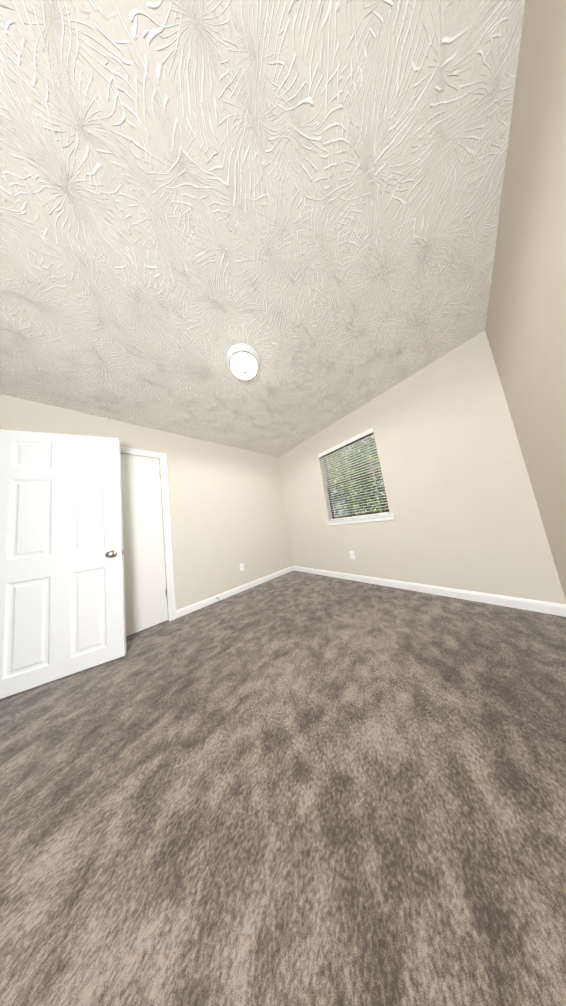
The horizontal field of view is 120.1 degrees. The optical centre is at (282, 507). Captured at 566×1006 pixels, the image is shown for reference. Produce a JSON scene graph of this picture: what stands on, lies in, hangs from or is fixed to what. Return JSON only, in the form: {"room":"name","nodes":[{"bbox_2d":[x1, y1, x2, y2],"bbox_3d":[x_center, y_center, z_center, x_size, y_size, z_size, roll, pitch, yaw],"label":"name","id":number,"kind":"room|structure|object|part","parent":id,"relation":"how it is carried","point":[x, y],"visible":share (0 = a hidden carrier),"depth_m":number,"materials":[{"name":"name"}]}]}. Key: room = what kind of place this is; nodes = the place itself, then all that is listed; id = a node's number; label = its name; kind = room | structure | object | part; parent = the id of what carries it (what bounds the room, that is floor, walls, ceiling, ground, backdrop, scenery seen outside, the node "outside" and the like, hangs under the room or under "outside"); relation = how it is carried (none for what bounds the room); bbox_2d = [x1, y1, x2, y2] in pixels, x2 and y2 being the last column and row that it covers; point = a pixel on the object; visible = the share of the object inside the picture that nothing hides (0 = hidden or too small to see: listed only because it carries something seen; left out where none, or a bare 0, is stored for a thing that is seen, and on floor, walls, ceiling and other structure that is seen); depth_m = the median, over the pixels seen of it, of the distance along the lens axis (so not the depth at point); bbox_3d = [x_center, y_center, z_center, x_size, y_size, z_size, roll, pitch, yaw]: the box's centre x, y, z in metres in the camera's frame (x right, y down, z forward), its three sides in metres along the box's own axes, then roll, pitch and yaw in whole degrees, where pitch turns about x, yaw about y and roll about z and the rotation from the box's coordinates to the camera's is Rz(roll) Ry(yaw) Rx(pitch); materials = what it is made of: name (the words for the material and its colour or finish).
{"room":"empty bedroom","nodes":[
{"label":"empty bedroom","id":0,"kind":"room"},
{"bbox_2d":[0,394,292,609],"bbox_3d":[-1.211,0.157,2.479,3.610,2.440,0.180,-2,-8,-42],"label":"wall","id":1,"kind":"structure","parent":0,"point":[227,511],"depth_m":2.44,"materials":[{"name":"beige paint"}]},
{"bbox_2d":[120,454,167,636],"bbox_3d":[-1.751,0.364,1.870,0.614,2.025,0.035,-2,-8,-42],"label":"closet door","id":2,"kind":"structure","parent":1,"relation":"in","point":[146,606],"depth_m":1.93,"materials":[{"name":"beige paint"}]},
{"bbox_2d":[120,446,176,620],"bbox_3d":[-1.792,0.369,1.915,0.660,2.060,0.180,-2,-8,-42],"label":"door frame","id":3,"kind":"structure","parent":1,"relation":"attached to","point":[163,523],"depth_m":2.05,"materials":[{"name":"white wood"}]},
{"bbox_2d":[176,566,292,617],"bbox_3d":[-0.561,1.283,2.673,2.012,0.088,0.013,-2,-8,-42],"label":"baseboard","id":4,"kind":"structure","parent":1,"relation":"attached to","point":[188,609],"depth_m":2.43,"materials":[{"name":"white wood"}]},
{"bbox_2d":[239,563,243,570],"bbox_3d":[-0.669,0.971,2.651,0.070,0.115,0.010,-2,-8,-42],"label":"electrical outlet","id":5,"kind":"object","parent":1,"relation":"attached to","point":[241,566],"visible":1,"depth_m":2.65,"materials":[{"name":"white plastic"}]},
{"bbox_2d":[0,0,525,456],"bbox_3d":[-0.359,-1.351,1.463,3.610,0.100,3.290,-2,-8,-42],"label":"ceiling","id":6,"kind":"structure","parent":0,"point":[302,198],"depth_m":0.74,"materials":[{"name":"white paint"}]},
{"bbox_2d":[226,343,260,379],"bbox_3d":[-0.344,-1.238,1.451,0.304,0.129,0.304,-2,-8,-42],"label":"flush-mount light fixture","id":7,"kind":"object","parent":6,"relation":"attached to","point":[243,361],"visible":1,"depth_m":1.39,"materials":[{"name":"white ceramic"}]},
{"bbox_2d":[0,570,565,1005],"bbox_3d":[-0.024,1.153,1.202,3.610,0.100,3.290,-2,-8,-42],"label":"floor","id":8,"kind":"structure","parent":0,"point":[295,788],"depth_m":0.56,"materials":[{"name":"carpet"}]},
{"bbox_2d":[278,331,565,603],"bbox_3d":[1.084,-0.150,2.478,0.180,2.440,2.930,-2,-8,-42],"label":"wall","id":9,"kind":"structure","parent":0,"point":[462,504],"depth_m":1.70,"materials":[{"name":"beige paint"}]},
{"bbox_2d":[349,551,354,558],"bbox_3d":[1.032,0.712,2.432,0.010,0.115,0.070,-2,-8,-42],"label":"electrical outlet","id":10,"kind":"object","parent":9,"relation":"attached to","point":[352,555],"visible":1,"depth_m":2.43,"materials":[{"name":"white plastic"}]},
{"bbox_2d":[322,433,393,525],"bbox_3d":[1.036,-0.381,2.487,0.200,1.250,0.980,-2,-8,-42],"label":"window","id":11,"kind":"structure","parent":9,"relation":"in","point":[333,514],"depth_m":2.44,"materials":[{"name":"white metal"}]},
{"bbox_2d":[318,428,389,520],"bbox_3d":[1.004,-0.422,2.467,0.075,1.163,0.888,-2,-8,-42],"label":"window blind","id":12,"kind":"object","parent":11,"relation":"attached to","point":[354,438],"visible":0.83,"depth_m":2.42,"materials":[{"name":"white plastic"}]},
{"bbox_2d":[293,566,564,616],"bbox_3d":[1.161,1.014,2.300,0.013,0.088,2.910,-2,-8,-42],"label":"baseboard","id":13,"kind":"structure","parent":9,"relation":"attached to","point":[558,609],"depth_m":1.63,"materials":[{"name":"white wood"}]},
{"bbox_2d":[485,0,565,599],"bbox_3d":[0.827,-0.355,0.186,3.610,2.440,0.180,-2,-8,-42],"label":"wall","id":14,"kind":"structure","parent":0,"point":[525,329],"depth_m":0.74,"materials":[{"name":"beige paint"}]},
{"bbox_2d":[562,604,565,616],"bbox_3d":[0.919,0.821,0.137,3.250,0.088,0.013,-2,-8,-42],"label":"baseboard","id":15,"kind":"structure","parent":14,"relation":"attached to","point":[563,605],"depth_m":1.22,"materials":[{"name":"white wood"}]},
{"bbox_3d":[-1.467,-0.047,0.187,0.180,2.440,2.930,-2,-8,-42],"label":"wall","id":16,"kind":"structure","parent":0,"visible":0},
{"bbox_2d":[0,429,126,698],"bbox_3d":[-1.885,0.335,1.378,0.821,2.018,0.169,-5,-6,-25],"label":"entry door","id":17,"kind":"structure","parent":16,"relation":"in","point":[62,600],"depth_m":1.36,"materials":[{"name":"white paint"}]},
{"bbox_3d":[-1.883,0.344,1.377,0.820,1.690,0.169,-5,-6,-25],"label":"entry door hardware","id":18,"kind":"part","parent":17,"relation":"part of","materials":[{"name":"silver metal"}]},
{"label":"outside","id":19,"kind":"structure","parent":0,"visible":0},
{"bbox_3d":[22.600,-0.104,23.576,60.000,2.200,80.000,-2,-8,-42],"label":"ground","id":20,"kind":"structure","parent":19,"visible":0},
{"bbox_2d":[326,453,359,515],"bbox_3d":[5.160,-2.499,17.480,4.196,6.977,6.876,-2,-8,-42],"label":"tree","id":21,"kind":"object","parent":20,"relation":"on","point":[333,499],"depth_m":16.96,"materials":[{"name":"green plant"}]},
{"bbox_2d":[337,500,358,516],"bbox_3d":[3.634,0.239,8.771,1.224,1.348,1.411,-2,-8,-42],"label":"bush","id":22,"kind":"object","parent":20,"relation":"on","point":[345,511],"depth_m":8.78,"materials":[{"name":"green plant"}]},
{"bbox_2d":[327,437,374,514],"bbox_3d":[3.948,-2.033,10.546,3.648,5.601,5.232,-2,-8,-42],"label":"tree","id":23,"kind":"object","parent":20,"relation":"on","point":[341,468],"depth_m":10.30,"materials":[{"name":"green plant"}]},
{"bbox_2d":[333,493,376,514],"bbox_3d":[9.988,-0.346,29.376,8.200,4.000,10.200,-2,-8,-42],"label":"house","id":24,"kind":"structure","parent":20,"relation":"on","point":[348,502],"depth_m":25.22,"materials":[{"name":"grey"}]},
{"bbox_2d":[344,436,388,513],"bbox_3d":[2.640,-0.377,4.476,1.758,3.240,1.734,-2,-8,-42],"label":"tree","id":25,"kind":"object","parent":20,"relation":"on","point":[374,503],"depth_m":4.37,"materials":[{"name":"green plant"}]}
]}

